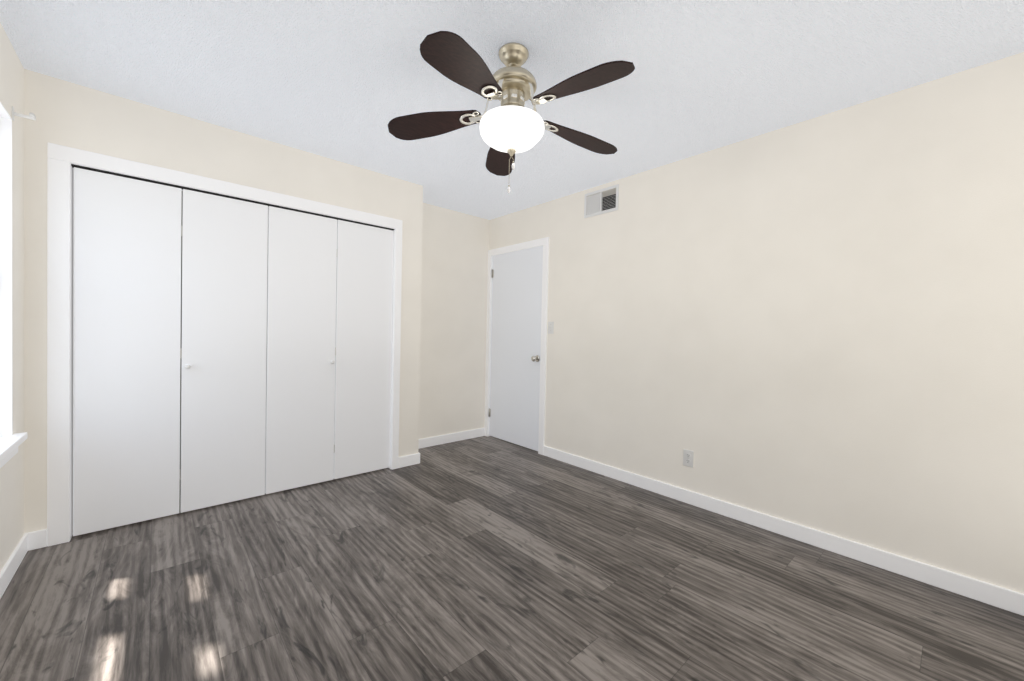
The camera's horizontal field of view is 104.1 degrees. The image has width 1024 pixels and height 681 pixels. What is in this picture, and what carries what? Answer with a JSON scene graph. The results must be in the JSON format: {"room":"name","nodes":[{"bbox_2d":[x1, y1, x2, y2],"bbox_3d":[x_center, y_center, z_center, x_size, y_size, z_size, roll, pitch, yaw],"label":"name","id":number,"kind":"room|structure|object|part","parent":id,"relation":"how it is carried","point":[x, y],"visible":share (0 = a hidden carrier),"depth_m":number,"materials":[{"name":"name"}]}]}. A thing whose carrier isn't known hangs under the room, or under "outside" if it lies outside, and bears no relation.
{"room":"empty bedroom","nodes":[
{"label":"empty bedroom","id":0,"kind":"room"},
{"bbox_2d":[0,22,23,571],"bbox_3d":[-1.511,-0.100,0.860,0.120,2.440,4.540,0,1,-42],"label":"wall","id":1,"kind":"structure","parent":0,"point":[12,468],"depth_m":1.90,"materials":[{"name":"beige paint"}]},
{"bbox_2d":[0,102,26,467],"bbox_3d":[-2.011,-0.230,1.495,0.100,1.546,1.010,0,1,-42],"label":"window","id":2,"kind":"structure","parent":1,"relation":"attached to","point":[10,443],"depth_m":1.83,"materials":[{"name":"white"}]},
{"bbox_2d":[0,530,39,598],"bbox_3d":[-1.266,1.083,0.691,0.030,0.093,3.655,0,1,-42],"label":"baseboard","id":3,"kind":"structure","parent":1,"relation":"attached to","point":[29,541],"depth_m":1.89,"materials":[{"name":"white wood"}]},
{"bbox_2d":[12,106,35,120],"bbox_3d":[-2.272,-1.045,1.860,0.070,0.060,0.024,0,1,-42],"label":"curtain bracket","id":4,"kind":"object","parent":1,"relation":"attached to","point":[32,116],"visible":0.96,"depth_m":1.86,"materials":[{"name":"white plastic"}]},
{"bbox_2d":[24,69,422,532],"bbox_3d":[-1.676,-0.139,2.811,2.234,2.440,0.120,0,1,-42],"label":"wall","id":5,"kind":"structure","parent":0,"point":[73,115],"depth_m":2.34,"materials":[{"name":"beige paint"}]},
{"bbox_2d":[47,142,401,546],"bbox_3d":[-1.718,0.033,2.769,1.962,2.096,0.136,0,1,-42],"label":"trim","id":6,"kind":"structure","parent":5,"relation":"attached to","point":[63,162],"depth_m":2.12,"materials":[{"name":"white wood"}]},
{"bbox_2d":[73,167,392,535],"bbox_3d":[-1.683,0.073,2.747,1.809,1.990,0.069,0,1,-42],"label":"closet doors","id":7,"kind":"structure","parent":5,"relation":"in","point":[310,399],"depth_m":2.56,"materials":[{"name":"white paint"}]},
{"bbox_2d":[400,448,419,463],"bbox_3d":[-0.941,1.035,3.667,0.014,0.093,0.379,0,1,-42],"label":"baseboard","id":8,"kind":"structure","parent":5,"relation":"attached to","point":[413,458],"depth_m":3.48,"materials":[{"name":"white wood"}]},
{"bbox_2d":[180,191,267,483],"bbox_3d":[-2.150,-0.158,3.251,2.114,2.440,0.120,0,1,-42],"label":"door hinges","id":9,"kind":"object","parent":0,"point":[181,335],"depth_m":2.93,"materials":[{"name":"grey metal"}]},
{"bbox_2d":[419,202,489,438],"bbox_3d":[-0.715,-0.143,4.211,1.066,2.440,0.120,0,1,-42],"label":"wall","id":10,"kind":"structure","parent":0,"point":[455,249],"depth_m":4.21,"materials":[{"name":"beige paint"}]},
{"bbox_2d":[418,428,484,447],"bbox_3d":[-0.696,1.031,4.183,1.066,0.093,0.014,0,1,-42],"label":"baseboard","id":11,"kind":"structure","parent":10,"relation":"attached to","point":[453,437],"depth_m":4.22,"materials":[{"name":"white wood"}]},
{"bbox_2d":[0,436,1023,680],"bbox_3d":[-0.264,1.177,2.023,3.540,0.100,4.540,0,1,-42],"label":"floor","id":12,"kind":"structure","parent":0,"point":[486,558],"depth_m":1.77,"materials":[{"name":"grey laminate"}]},
{"bbox_2d":[0,0,1023,219],"bbox_3d":[-0.208,-1.362,1.976,3.540,0.100,4.540,0,1,-42],"label":"ceiling","id":13,"kind":"structure","parent":0,"point":[345,81],"depth_m":1.89,"materials":[{"name":"white paint"}]},
{"bbox_2d":[388,31,634,193],"bbox_3d":[0.036,-0.985,1.792,1.136,0.636,1.109,0,1,-42],"label":"ceiling fan","id":14,"kind":"object","parent":13,"relation":"hanging from","point":[511,126],"visible":1,"depth_m":1.73,"materials":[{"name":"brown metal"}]},
{"bbox_3d":[-0.001,-0.931,1.818,0.292,0.124,0.292,0,1,-42],"label":"globe","id":15,"kind":"part","parent":14,"relation":"part of","materials":[{"name":"white glass"}]},
{"bbox_2d":[489,52,1023,593],"bbox_3d":[1.127,-0.082,3.056,0.140,2.440,4.299,0,1,-42],"label":"wall","id":16,"kind":"structure","parent":0,"point":[817,322],"depth_m":2.23,"materials":[{"name":"beige paint"}]},
{"bbox_2d":[489,246,542,450],"bbox_3d":[0.015,0.072,4.176,0.106,2.018,0.804,0,1,-42],"label":"entry door","id":17,"kind":"structure","parent":16,"relation":"in","point":[515,344],"depth_m":4.17,"materials":[{"name":"white paint"}]},
{"bbox_2d":[484,237,548,454],"bbox_3d":[0.066,0.046,4.215,0.136,2.096,0.925,0,1,-42],"label":"door frame","id":18,"kind":"structure","parent":16,"relation":"attached to","point":[544,242],"depth_m":3.88,"materials":[{"name":"white wood"}]},
{"bbox_2d":[548,322,553,333],"bbox_3d":[0.366,-0.122,3.790,0.016,0.114,0.070,0,1,-42],"label":"light switch","id":19,"kind":"object","parent":16,"relation":"attached to","point":[550,327],"visible":1,"depth_m":3.79,"materials":[{"name":"white plastic"}]},
{"bbox_2d":[584,184,618,217],"bbox_3d":[0.753,-1.171,3.376,0.027,0.210,0.345,0,1,-42],"label":"air vent","id":20,"kind":"object","parent":16,"relation":"in","point":[592,204],"visible":1,"depth_m":3.40,"materials":[{"name":"white metal"}]},
{"bbox_2d":[683,449,693,467],"bbox_3d":[1.241,0.829,2.811,0.009,0.116,0.072,0,1,-42],"label":"wall outlet","id":21,"kind":"object","parent":16,"relation":"attached to","point":[688,457],"visible":1,"depth_m":2.81,"materials":[{"name":"white plastic"}]},
{"bbox_2d":[543,446,1023,615],"bbox_3d":[1.342,1.104,2.692,0.014,0.093,3.104,0,1,-42],"label":"baseboard","id":22,"kind":"structure","parent":16,"relation":"attached to","point":[987,593],"depth_m":2.22,"materials":[{"name":"white wood"}]}
]}

